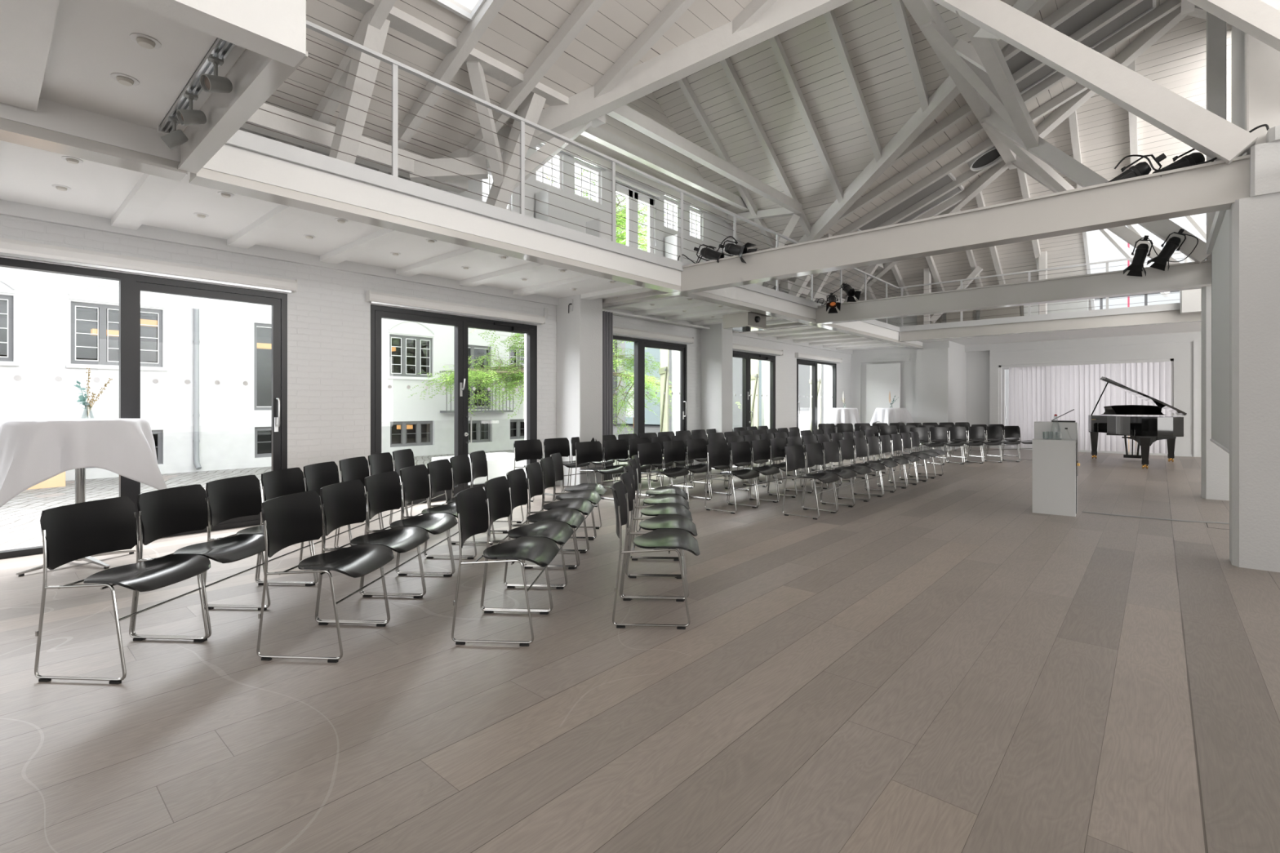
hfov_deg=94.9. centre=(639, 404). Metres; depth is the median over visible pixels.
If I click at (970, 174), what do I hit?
beam
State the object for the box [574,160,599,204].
window
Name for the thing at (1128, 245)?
scaffold pole
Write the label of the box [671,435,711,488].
chair
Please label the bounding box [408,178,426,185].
beam
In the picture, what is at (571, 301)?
sensor
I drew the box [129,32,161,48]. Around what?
recessed light
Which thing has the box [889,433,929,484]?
chair
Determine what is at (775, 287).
wall
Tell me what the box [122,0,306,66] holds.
timber beam
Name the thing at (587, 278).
beam
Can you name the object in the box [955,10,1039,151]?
roof beam
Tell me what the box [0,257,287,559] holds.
door
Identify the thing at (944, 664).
floor
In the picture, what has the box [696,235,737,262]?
cable
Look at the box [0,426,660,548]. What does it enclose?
courtyard
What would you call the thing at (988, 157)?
speaker
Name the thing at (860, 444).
chair
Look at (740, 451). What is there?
chair
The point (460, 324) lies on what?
door
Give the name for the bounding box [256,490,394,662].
chair
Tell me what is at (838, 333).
beam
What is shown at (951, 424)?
chair
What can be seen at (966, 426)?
chair
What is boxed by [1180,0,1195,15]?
ridge beam
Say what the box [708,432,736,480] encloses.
chair
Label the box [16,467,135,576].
bar table
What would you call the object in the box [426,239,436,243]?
recessed light
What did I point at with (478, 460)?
chair
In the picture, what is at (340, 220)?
recessed light
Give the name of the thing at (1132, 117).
beam
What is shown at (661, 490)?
chair
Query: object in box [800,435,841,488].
chair
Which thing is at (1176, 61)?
roof
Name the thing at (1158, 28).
beam
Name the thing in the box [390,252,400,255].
recessed light
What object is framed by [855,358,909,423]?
trim
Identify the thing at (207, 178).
steel beam
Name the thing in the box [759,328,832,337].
beam
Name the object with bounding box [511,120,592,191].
beam
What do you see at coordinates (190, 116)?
track spotlight
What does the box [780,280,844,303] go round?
roof beam
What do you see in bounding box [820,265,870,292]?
beam
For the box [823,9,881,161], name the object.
beam
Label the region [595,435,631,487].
chair
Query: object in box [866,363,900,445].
door
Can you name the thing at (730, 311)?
beam
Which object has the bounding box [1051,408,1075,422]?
laptop
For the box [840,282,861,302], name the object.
lamp
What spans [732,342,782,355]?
roller blind
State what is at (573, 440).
chair
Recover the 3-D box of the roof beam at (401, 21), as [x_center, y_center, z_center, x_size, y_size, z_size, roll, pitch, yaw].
[-4.192,-3.580,3.139,0.200,0.200,11.150,0,0,41]
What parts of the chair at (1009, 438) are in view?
backrest, seat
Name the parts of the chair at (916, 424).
backrest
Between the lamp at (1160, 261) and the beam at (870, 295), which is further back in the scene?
the beam at (870, 295)
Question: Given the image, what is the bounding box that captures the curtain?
[1000,360,1171,453]
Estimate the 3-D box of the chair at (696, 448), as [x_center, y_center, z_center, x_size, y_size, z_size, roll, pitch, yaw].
[0.922,0.845,7.828,0.507,0.751,0.497,0,0,39]
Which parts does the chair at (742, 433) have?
backrest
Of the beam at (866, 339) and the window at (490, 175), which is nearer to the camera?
the window at (490, 175)
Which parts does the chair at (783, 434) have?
backrest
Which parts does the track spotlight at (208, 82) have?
bulb, lamp shade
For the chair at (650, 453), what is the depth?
7.12 m
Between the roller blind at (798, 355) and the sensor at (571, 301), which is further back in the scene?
the roller blind at (798, 355)
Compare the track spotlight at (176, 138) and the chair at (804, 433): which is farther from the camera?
the chair at (804, 433)
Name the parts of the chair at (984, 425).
backrest, seat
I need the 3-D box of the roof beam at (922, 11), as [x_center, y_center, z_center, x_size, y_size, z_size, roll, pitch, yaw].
[4.873,-4.580,8.606,0.170,0.200,6.750,0,0,41]
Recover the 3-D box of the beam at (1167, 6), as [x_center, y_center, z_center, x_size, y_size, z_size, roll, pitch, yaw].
[5.543,-4.578,9.983,5.577,2.402,0.100,0,0,41]
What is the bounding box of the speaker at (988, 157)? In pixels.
[972,148,999,168]
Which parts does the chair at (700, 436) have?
backrest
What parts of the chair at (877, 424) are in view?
backrest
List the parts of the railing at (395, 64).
post, post, post, post, post, post, post, post, post, post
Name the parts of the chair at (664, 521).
backrest, frame, seat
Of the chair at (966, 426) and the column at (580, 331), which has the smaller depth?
the column at (580, 331)
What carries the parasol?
on the courtyard
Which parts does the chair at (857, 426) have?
backrest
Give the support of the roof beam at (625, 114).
attached to the roof at (869, 28)
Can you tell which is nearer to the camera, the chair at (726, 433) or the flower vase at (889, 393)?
the chair at (726, 433)
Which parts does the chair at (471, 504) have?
backrest, frame, frame, seat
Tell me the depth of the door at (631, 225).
10.30 m
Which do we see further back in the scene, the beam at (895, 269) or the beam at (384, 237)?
the beam at (895, 269)
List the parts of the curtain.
rail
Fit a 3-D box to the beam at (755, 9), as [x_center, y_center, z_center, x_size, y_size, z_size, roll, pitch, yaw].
[2.438,-4.910,5.252,3.961,1.740,0.100,0,0,41]
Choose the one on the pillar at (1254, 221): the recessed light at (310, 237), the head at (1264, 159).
the head at (1264, 159)
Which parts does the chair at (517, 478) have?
backrest, frame, frame, seat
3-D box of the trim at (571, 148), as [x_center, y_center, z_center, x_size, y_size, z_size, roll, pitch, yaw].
[0.105,-3.940,10.385,0.100,0.120,5.300,0,0,41]
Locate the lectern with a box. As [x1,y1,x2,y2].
[1032,421,1079,516]
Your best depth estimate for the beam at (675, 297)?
8.91 m
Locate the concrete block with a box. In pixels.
[431,452,524,484]
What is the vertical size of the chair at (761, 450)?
0.751 m
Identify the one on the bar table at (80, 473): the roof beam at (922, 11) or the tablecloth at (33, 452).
the tablecloth at (33, 452)
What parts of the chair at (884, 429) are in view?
backrest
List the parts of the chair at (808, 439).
backrest, frame, frame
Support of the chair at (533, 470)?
on the floor
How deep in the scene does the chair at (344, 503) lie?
3.53 m
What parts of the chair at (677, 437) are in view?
backrest, frame, seat, frame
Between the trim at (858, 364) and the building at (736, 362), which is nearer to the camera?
the trim at (858, 364)
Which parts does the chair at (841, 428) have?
backrest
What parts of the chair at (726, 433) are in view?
backrest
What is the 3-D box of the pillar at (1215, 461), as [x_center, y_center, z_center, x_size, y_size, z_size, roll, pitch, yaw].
[7.706,-0.163,7.455,0.830,2.765,0.300,0,0,41]
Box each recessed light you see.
[51,184,71,191]
[61,155,83,164]
[110,72,139,85]
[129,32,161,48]
[193,213,208,217]
[217,191,234,197]
[302,234,315,239]
[334,217,347,222]
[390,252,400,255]
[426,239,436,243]
[461,266,470,269]
[498,255,508,258]
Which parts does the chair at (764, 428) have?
backrest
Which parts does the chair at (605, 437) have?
backrest, seat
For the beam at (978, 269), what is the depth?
13.74 m
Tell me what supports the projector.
hanging from the ceiling at (28, 175)
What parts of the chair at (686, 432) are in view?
backrest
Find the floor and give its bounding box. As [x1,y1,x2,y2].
[0,446,1279,852]
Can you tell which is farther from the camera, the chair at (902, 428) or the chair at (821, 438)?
the chair at (902, 428)
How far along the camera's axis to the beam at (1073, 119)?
10.38 m
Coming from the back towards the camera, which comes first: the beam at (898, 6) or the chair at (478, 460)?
the beam at (898, 6)
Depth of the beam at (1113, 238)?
11.90 m
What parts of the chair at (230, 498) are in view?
backrest, frame, seat, frame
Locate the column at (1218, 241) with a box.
[1206,209,1229,453]
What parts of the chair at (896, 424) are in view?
backrest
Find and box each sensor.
[543,307,547,318]
[568,299,573,313]
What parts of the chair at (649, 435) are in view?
backrest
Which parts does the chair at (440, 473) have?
backrest, seat, frame, frame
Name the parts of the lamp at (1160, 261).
barn door, barn door, barn door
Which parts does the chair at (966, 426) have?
backrest, seat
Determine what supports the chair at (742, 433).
on the floor
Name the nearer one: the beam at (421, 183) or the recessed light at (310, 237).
the recessed light at (310, 237)
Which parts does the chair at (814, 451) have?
backrest, frame, frame, seat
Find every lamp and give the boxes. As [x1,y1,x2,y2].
[693,244,724,262]
[718,240,757,262]
[826,293,840,313]
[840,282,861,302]
[1106,153,1166,182]
[1123,235,1153,276]
[1146,228,1186,271]
[1151,148,1213,176]
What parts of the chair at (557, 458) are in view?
backrest, frame, frame, seat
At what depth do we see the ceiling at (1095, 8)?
8.38 m
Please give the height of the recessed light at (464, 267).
0.022 m
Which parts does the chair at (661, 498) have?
backrest, frame, frame, seat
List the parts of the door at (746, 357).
sash, sash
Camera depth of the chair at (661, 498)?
4.95 m
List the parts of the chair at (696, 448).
backrest, frame, seat, frame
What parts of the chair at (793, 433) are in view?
backrest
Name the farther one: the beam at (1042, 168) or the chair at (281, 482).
the beam at (1042, 168)
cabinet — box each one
[535,188,564,226]
[586,217,611,240]
[664,234,687,263]
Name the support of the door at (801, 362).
in the wall at (329, 313)
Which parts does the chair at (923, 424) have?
backrest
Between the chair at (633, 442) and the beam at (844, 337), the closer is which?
the chair at (633, 442)
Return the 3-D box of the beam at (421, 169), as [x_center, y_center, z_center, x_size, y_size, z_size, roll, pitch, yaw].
[-2.227,-2.740,6.841,0.888,0.318,0.160,0,0,-13]
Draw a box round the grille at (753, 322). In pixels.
[747,311,765,328]
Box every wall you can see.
[0,92,850,504]
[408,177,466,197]
[671,350,675,435]
[728,222,762,285]
[761,360,764,426]
[772,284,826,305]
[823,364,826,423]
[850,340,951,450]
[874,299,1088,326]
[951,342,990,449]
[965,351,990,448]
[990,331,1200,454]
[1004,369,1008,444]
[1231,25,1244,155]
[1260,0,1279,10]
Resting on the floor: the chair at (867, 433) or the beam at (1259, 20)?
the chair at (867, 433)
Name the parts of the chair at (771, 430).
backrest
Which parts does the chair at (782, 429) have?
backrest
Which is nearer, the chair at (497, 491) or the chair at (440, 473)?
the chair at (497, 491)
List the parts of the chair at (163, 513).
frame, backrest, seat, frame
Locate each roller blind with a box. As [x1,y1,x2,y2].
[0,237,297,293]
[365,289,545,324]
[541,141,607,170]
[613,325,693,344]
[615,176,660,198]
[663,193,685,203]
[689,204,707,213]
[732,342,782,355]
[795,352,842,363]
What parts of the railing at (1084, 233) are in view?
post, post, post, handrail, railing, post, post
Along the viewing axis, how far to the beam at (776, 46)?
9.71 m
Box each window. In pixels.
[431,0,485,22]
[481,171,510,210]
[535,144,561,190]
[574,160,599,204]
[664,197,679,232]
[689,208,701,239]
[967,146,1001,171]
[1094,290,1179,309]
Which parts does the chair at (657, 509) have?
backrest, frame, frame, seat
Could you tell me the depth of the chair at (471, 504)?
3.21 m
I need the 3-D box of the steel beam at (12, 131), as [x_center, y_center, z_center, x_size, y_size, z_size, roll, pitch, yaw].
[-5.380,-1.703,1.373,0.200,0.334,6.930,0,0,41]
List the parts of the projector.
underside plate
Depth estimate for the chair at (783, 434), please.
9.98 m
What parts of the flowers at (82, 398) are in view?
stem, stem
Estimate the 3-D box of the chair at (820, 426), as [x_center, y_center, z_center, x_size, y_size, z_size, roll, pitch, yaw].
[4.684,0.845,14.374,0.497,0.751,0.507,0,0,-15]
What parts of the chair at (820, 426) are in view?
backrest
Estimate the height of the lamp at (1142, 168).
0.299 m
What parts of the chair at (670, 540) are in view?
backrest, frame, seat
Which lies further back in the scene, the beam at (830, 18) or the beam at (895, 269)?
the beam at (895, 269)
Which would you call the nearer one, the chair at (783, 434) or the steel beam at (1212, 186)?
the steel beam at (1212, 186)
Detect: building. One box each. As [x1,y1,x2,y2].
[0,266,524,480]
[613,339,823,427]
[668,350,742,431]
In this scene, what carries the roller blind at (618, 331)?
attached to the wall at (329, 313)
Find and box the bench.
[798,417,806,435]
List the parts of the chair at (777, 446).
backrest, frame, frame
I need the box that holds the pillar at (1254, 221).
[1229,192,1279,572]
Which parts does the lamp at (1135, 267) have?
barn door, barn door, barn door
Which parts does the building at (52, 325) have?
arch moulding, sill, sill, arch moulding, sill, arch moulding, balcony railing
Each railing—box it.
[245,19,898,324]
[899,231,1187,326]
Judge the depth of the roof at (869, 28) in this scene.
9.73 m
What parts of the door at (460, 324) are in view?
sash, handle, handle, sash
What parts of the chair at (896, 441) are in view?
backrest, frame, frame, seat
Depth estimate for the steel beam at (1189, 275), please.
8.88 m
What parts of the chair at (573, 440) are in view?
frame, backrest, seat, frame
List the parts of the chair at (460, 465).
backrest, frame, frame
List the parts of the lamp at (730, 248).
barn door, barn door, barn door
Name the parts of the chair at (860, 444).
backrest, frame, frame, seat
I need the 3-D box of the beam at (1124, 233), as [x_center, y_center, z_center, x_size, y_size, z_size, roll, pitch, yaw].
[7.832,-3.230,10.028,2.600,2.762,0.170,0,0,41]
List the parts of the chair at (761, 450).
backrest, frame, seat, frame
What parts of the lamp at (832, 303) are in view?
barn door, barn door, barn door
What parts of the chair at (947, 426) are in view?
backrest, seat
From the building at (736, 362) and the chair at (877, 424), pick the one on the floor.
the chair at (877, 424)
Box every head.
[1179,288,1201,314]
[1248,124,1279,196]
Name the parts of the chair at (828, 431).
backrest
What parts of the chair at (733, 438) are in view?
backrest, frame, frame, seat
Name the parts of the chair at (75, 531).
frame, backrest, seat, frame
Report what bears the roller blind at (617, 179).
attached to the wall at (329, 313)
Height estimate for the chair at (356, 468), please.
0.751 m
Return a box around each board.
[916,313,942,324]
[946,310,976,322]
[979,305,1023,319]
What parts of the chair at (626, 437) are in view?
backrest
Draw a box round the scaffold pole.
[1127,242,1129,306]
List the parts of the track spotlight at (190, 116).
lamp shade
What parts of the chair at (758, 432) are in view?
backrest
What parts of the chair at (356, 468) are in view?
backrest, frame, frame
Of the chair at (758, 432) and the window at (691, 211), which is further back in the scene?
the window at (691, 211)
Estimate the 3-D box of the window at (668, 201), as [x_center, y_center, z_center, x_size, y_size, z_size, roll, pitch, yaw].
[0.559,-3.565,11.079,0.060,0.570,0.500,0,0,41]
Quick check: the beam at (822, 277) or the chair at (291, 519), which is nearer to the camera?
the chair at (291, 519)
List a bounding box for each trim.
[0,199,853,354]
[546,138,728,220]
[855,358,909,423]
[898,302,1180,332]
[996,340,1195,457]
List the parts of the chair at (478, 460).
backrest, frame, frame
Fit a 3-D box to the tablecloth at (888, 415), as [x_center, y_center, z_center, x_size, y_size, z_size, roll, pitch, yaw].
[6.776,0.394,15.824,0.934,0.614,0.903,0,0,-16]
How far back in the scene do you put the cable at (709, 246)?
7.86 m
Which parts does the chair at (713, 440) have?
backrest, frame, frame, seat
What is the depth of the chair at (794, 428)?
12.25 m
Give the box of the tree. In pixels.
[408,169,740,434]
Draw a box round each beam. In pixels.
[0,0,59,111]
[0,117,186,181]
[111,171,187,230]
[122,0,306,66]
[177,0,307,173]
[189,168,923,349]
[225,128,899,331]
[226,204,311,248]
[240,102,468,193]
[274,137,298,146]
[302,0,395,151]
[320,227,412,264]
[328,10,390,164]
[335,0,605,128]
[377,0,506,173]
[395,246,491,276]
[408,156,488,182]
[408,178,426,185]
[426,0,853,189]
[459,262,555,287]
[466,61,504,186]
[467,0,605,156]
[485,91,546,208]
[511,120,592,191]
[513,274,607,296]
[580,126,748,210]
[581,284,651,299]
[594,0,695,97]
[602,154,1250,306]
[602,295,689,310]
[605,104,802,213]
[634,301,721,315]
[664,307,750,320]
[676,77,776,248]
[692,315,775,325]
[720,57,810,236]
[725,207,795,222]
[732,0,777,34]
[732,259,1211,333]
[738,325,816,333]
[754,213,799,285]
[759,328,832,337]
[762,0,1048,288]
[765,319,796,325]
[768,35,843,203]
[777,331,850,340]
[778,157,1003,291]
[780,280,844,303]
[788,275,810,297]
[793,335,864,342]
[805,189,965,287]
[805,271,831,301]
[808,337,876,345]
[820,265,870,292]
[820,269,878,304]
[821,233,884,270]
[822,341,889,347]
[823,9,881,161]
[832,0,1181,226]
[832,82,1088,235]
[835,343,900,350]
[843,263,879,302]
[845,5,1187,297]
[856,172,964,231]
[866,286,875,299]
[888,0,1142,168]
[890,0,928,112]
[891,264,909,295]
[899,309,1200,342]
[902,0,1017,169]
[920,15,1038,138]
[923,267,931,324]
[925,255,944,291]
[929,266,982,323]
[933,0,1257,164]
[953,38,986,72]
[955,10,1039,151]
[956,209,982,287]
[973,27,1000,39]
[975,191,1005,284]
[981,121,1074,191]
[982,106,1211,263]
[1000,0,1093,60]
[1011,155,1180,264]
[1017,168,1040,272]
[1038,251,1047,314]
[1068,110,1082,188]
[1098,228,1169,297]
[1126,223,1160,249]
[1127,59,1137,166]
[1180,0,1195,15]
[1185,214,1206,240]
[1186,0,1279,51]
[1186,4,1231,25]
[1206,11,1226,260]
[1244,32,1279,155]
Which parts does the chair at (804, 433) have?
backrest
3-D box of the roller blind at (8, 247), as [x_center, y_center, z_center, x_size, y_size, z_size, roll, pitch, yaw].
[-4.922,-1.241,4.699,0.100,0.138,3.936,0,0,41]
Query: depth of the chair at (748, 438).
9.10 m
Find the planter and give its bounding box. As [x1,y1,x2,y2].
[26,471,65,489]
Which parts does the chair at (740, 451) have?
backrest, frame, seat, frame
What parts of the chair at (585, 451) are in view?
frame, backrest, seat, frame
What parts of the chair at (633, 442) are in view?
backrest, frame, seat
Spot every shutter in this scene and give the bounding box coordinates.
[658,349,668,459]
[751,359,759,427]
[808,364,821,431]
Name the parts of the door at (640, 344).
sash, handle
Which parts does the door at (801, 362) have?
sash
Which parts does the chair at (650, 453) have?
frame, backrest, seat, frame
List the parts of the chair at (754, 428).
backrest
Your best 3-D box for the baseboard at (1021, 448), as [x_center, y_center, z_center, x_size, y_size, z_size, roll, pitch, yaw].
[13.877,1.195,12.948,10.360,0.050,0.015,0,0,41]
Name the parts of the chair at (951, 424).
backrest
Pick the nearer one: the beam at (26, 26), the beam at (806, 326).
the beam at (26, 26)
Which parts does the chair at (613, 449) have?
frame, backrest, seat, frame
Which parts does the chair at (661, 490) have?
backrest, frame, frame, seat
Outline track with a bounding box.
[157,37,235,134]
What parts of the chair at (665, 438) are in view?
backrest, frame, frame, seat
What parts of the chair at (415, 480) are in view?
backrest, frame, seat, frame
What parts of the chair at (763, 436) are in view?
backrest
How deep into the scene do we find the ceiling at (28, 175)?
4.95 m
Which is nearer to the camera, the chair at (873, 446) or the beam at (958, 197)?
the chair at (873, 446)
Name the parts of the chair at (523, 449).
frame, backrest, frame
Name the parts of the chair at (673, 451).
backrest, frame, seat, frame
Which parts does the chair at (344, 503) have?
backrest, frame, seat, frame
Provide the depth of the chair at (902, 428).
13.33 m
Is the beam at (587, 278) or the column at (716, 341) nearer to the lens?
the beam at (587, 278)
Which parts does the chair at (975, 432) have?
frame, backrest, seat, frame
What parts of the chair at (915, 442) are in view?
backrest, frame, frame, seat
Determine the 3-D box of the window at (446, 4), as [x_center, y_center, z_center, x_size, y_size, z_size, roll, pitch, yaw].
[-1.290,-3.940,4.851,1.400,0.641,0.680,0,0,41]
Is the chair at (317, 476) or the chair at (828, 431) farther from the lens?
the chair at (828, 431)
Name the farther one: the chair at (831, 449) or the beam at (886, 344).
the beam at (886, 344)
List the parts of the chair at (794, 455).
backrest, frame, seat, frame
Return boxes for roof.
[264,0,752,159]
[652,0,1017,251]
[775,0,1166,297]
[855,14,1231,310]
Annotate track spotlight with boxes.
[160,116,188,150]
[176,92,206,125]
[199,55,232,93]
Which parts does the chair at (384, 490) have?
backrest, frame, seat, frame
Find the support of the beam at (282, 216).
attached to the ceiling at (28, 175)
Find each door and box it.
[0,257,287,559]
[370,304,537,505]
[613,335,686,477]
[615,184,656,253]
[732,351,775,457]
[796,359,836,435]
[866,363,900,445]
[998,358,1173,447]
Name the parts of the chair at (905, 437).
backrest, frame, frame, seat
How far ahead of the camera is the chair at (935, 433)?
12.29 m
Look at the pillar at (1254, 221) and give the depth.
4.36 m
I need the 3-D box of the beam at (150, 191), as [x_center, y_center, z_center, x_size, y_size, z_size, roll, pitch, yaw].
[-3.832,-1.585,4.536,1.950,0.070,0.170,0,0,41]
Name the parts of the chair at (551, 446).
frame, backrest, seat, frame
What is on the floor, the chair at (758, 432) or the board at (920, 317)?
the chair at (758, 432)
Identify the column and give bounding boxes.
[556,294,602,485]
[701,323,732,463]
[915,347,949,450]
[1206,209,1229,453]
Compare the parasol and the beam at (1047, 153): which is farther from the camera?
the parasol
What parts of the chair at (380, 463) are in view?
backrest, frame, frame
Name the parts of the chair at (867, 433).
backrest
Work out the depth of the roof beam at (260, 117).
5.95 m
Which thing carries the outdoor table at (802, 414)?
on the courtyard
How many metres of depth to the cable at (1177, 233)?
7.58 m
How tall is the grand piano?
1.851 m
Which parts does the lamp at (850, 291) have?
barn door, barn door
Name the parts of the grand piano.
leg, lid, leg, leg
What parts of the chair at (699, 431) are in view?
backrest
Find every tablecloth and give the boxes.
[0,418,167,507]
[824,408,859,430]
[869,408,914,426]
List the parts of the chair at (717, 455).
backrest, frame, seat, frame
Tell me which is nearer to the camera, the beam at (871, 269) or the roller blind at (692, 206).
the roller blind at (692, 206)
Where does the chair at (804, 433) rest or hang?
on the floor
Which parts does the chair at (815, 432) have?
backrest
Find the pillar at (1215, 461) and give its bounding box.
[1200,285,1229,501]
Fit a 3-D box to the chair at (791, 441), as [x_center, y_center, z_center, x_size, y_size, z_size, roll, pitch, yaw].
[2.400,0.845,8.411,0.507,0.751,0.497,0,0,40]
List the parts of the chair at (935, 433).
frame, backrest, seat, frame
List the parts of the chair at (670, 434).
backrest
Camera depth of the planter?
8.95 m
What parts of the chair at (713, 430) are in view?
backrest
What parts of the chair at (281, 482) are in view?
backrest, frame, frame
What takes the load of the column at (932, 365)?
on the floor
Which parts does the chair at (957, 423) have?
backrest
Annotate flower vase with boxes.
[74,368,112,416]
[841,391,844,405]
[888,392,897,406]
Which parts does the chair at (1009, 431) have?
frame, backrest, seat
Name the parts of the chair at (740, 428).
backrest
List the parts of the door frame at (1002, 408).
sash, handle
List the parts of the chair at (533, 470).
backrest, frame, frame, seat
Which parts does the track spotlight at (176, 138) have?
lamp shade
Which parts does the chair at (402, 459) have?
backrest, frame, frame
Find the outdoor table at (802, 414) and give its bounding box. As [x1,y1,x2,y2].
[798,411,809,436]
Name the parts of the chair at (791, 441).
backrest, frame, frame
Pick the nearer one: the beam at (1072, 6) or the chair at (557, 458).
the chair at (557, 458)
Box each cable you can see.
[677,245,715,263]
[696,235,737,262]
[817,283,846,306]
[1082,511,1229,524]
[1114,154,1193,171]
[1135,232,1198,262]
[1172,124,1269,169]
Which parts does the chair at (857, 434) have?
backrest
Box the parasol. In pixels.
[624,369,634,434]
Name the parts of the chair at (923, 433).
backrest, seat, frame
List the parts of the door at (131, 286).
sash, handle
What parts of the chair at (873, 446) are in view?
backrest, frame, frame, seat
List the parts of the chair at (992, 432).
frame, backrest, seat, frame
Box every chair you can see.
[34,496,210,684]
[132,484,270,640]
[203,475,315,608]
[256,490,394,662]
[257,467,351,585]
[301,461,382,560]
[317,480,429,625]
[336,456,407,547]
[361,471,457,597]
[368,452,428,524]
[390,448,447,524]
[397,464,476,576]
[425,458,494,558]
[449,454,509,544]
[451,485,559,646]
[469,450,524,530]
[482,475,573,613]
[505,468,584,587]
[513,439,561,502]
[523,462,594,568]
[539,457,601,552]
[543,437,590,495]
[550,453,606,537]
[569,436,614,488]
[574,440,623,506]
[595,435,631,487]
[601,439,650,498]
[611,480,699,629]
[617,433,657,481]
[619,471,697,600]
[623,465,692,577]
[627,459,689,557]
[628,437,673,496]
[631,454,688,539]
[635,442,688,506]
[639,432,675,481]
[648,435,693,488]
[656,431,692,478]
[662,440,711,503]
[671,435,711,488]
[675,430,694,475]
[684,438,731,499]
[689,433,728,483]
[691,429,722,471]
[704,443,759,514]
[706,428,737,468]
[706,437,751,495]
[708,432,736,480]
[723,431,758,476]
[724,435,768,490]
[728,441,780,507]
[733,426,762,466]
[738,430,759,474]
[742,434,784,487]
[746,426,773,463]
[749,439,798,502]
[752,429,783,464]
[757,426,784,462]
[758,433,796,482]
[765,428,785,463]
[768,437,814,496]
[773,431,808,479]
[777,427,803,447]
[782,444,839,519]
[786,431,821,475]
[786,436,829,493]
[789,426,799,432]
[799,430,832,472]
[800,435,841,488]
[803,443,857,512]
[811,429,843,470]
[815,433,851,485]
[817,423,843,453]
[821,440,871,506]
[822,428,852,467]
[829,432,866,481]
[836,423,854,438]
[837,439,885,502]
[842,431,876,479]
[852,437,897,497]
[853,422,880,453]
[853,431,887,475]
[858,426,890,460]
[864,429,896,473]
[865,435,909,492]
[871,422,897,453]
[878,425,909,460]
[878,435,919,488]
[888,422,915,453]
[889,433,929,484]
[897,425,929,459]
[899,432,937,481]
[905,422,933,452]
[908,426,944,466]
[909,431,946,477]
[916,425,947,459]
[921,422,949,451]
[928,426,964,465]
[934,424,966,457]
[939,422,965,452]
[947,426,982,464]
[952,424,984,457]
[954,422,982,451]
[966,426,1001,463]
[970,424,1002,457]
[984,426,1020,462]
[987,424,1019,456]
[1002,426,1032,462]
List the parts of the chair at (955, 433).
frame, backrest, seat, frame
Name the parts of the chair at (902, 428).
backrest, seat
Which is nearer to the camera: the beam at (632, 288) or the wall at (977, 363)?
the beam at (632, 288)
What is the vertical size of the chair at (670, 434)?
0.751 m
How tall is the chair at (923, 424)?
0.751 m
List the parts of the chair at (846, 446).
backrest, frame, frame, seat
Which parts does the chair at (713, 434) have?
backrest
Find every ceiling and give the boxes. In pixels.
[0,97,922,350]
[39,0,245,131]
[898,321,1200,345]
[1005,0,1156,94]
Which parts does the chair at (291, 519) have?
backrest, frame, seat, frame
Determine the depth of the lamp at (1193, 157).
4.69 m
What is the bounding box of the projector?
[722,311,765,332]
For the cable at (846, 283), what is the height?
0.364 m
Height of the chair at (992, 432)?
0.751 m
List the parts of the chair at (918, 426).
backrest, seat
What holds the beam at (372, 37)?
on the ceiling at (28, 175)
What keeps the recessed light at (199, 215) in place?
in the ceiling at (28, 175)
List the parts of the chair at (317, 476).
backrest, frame, frame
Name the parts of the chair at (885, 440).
backrest, frame, frame, seat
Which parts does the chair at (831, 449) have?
backrest, frame, frame, seat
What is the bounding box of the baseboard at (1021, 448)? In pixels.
[998,446,1200,457]
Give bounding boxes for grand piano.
[1088,376,1187,469]
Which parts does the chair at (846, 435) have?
backrest, frame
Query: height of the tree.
6.942 m
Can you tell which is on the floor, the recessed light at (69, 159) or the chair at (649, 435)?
the chair at (649, 435)
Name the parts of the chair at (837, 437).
backrest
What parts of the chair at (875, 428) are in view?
backrest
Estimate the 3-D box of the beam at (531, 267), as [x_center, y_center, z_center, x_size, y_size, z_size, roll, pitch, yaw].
[-1.593,-1.585,7.068,1.950,0.070,0.170,0,0,41]
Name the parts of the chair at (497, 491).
backrest, frame, frame, seat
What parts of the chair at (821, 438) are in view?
backrest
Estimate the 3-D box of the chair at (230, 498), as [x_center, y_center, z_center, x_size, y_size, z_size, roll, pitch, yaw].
[-2.390,0.845,3.739,0.507,0.751,0.469,0,0,3]
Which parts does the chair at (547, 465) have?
backrest, frame, frame, seat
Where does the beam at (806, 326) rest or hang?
attached to the ceiling at (28, 175)
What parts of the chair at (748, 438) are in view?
backrest, frame, frame, seat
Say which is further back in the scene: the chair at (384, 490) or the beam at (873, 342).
the beam at (873, 342)

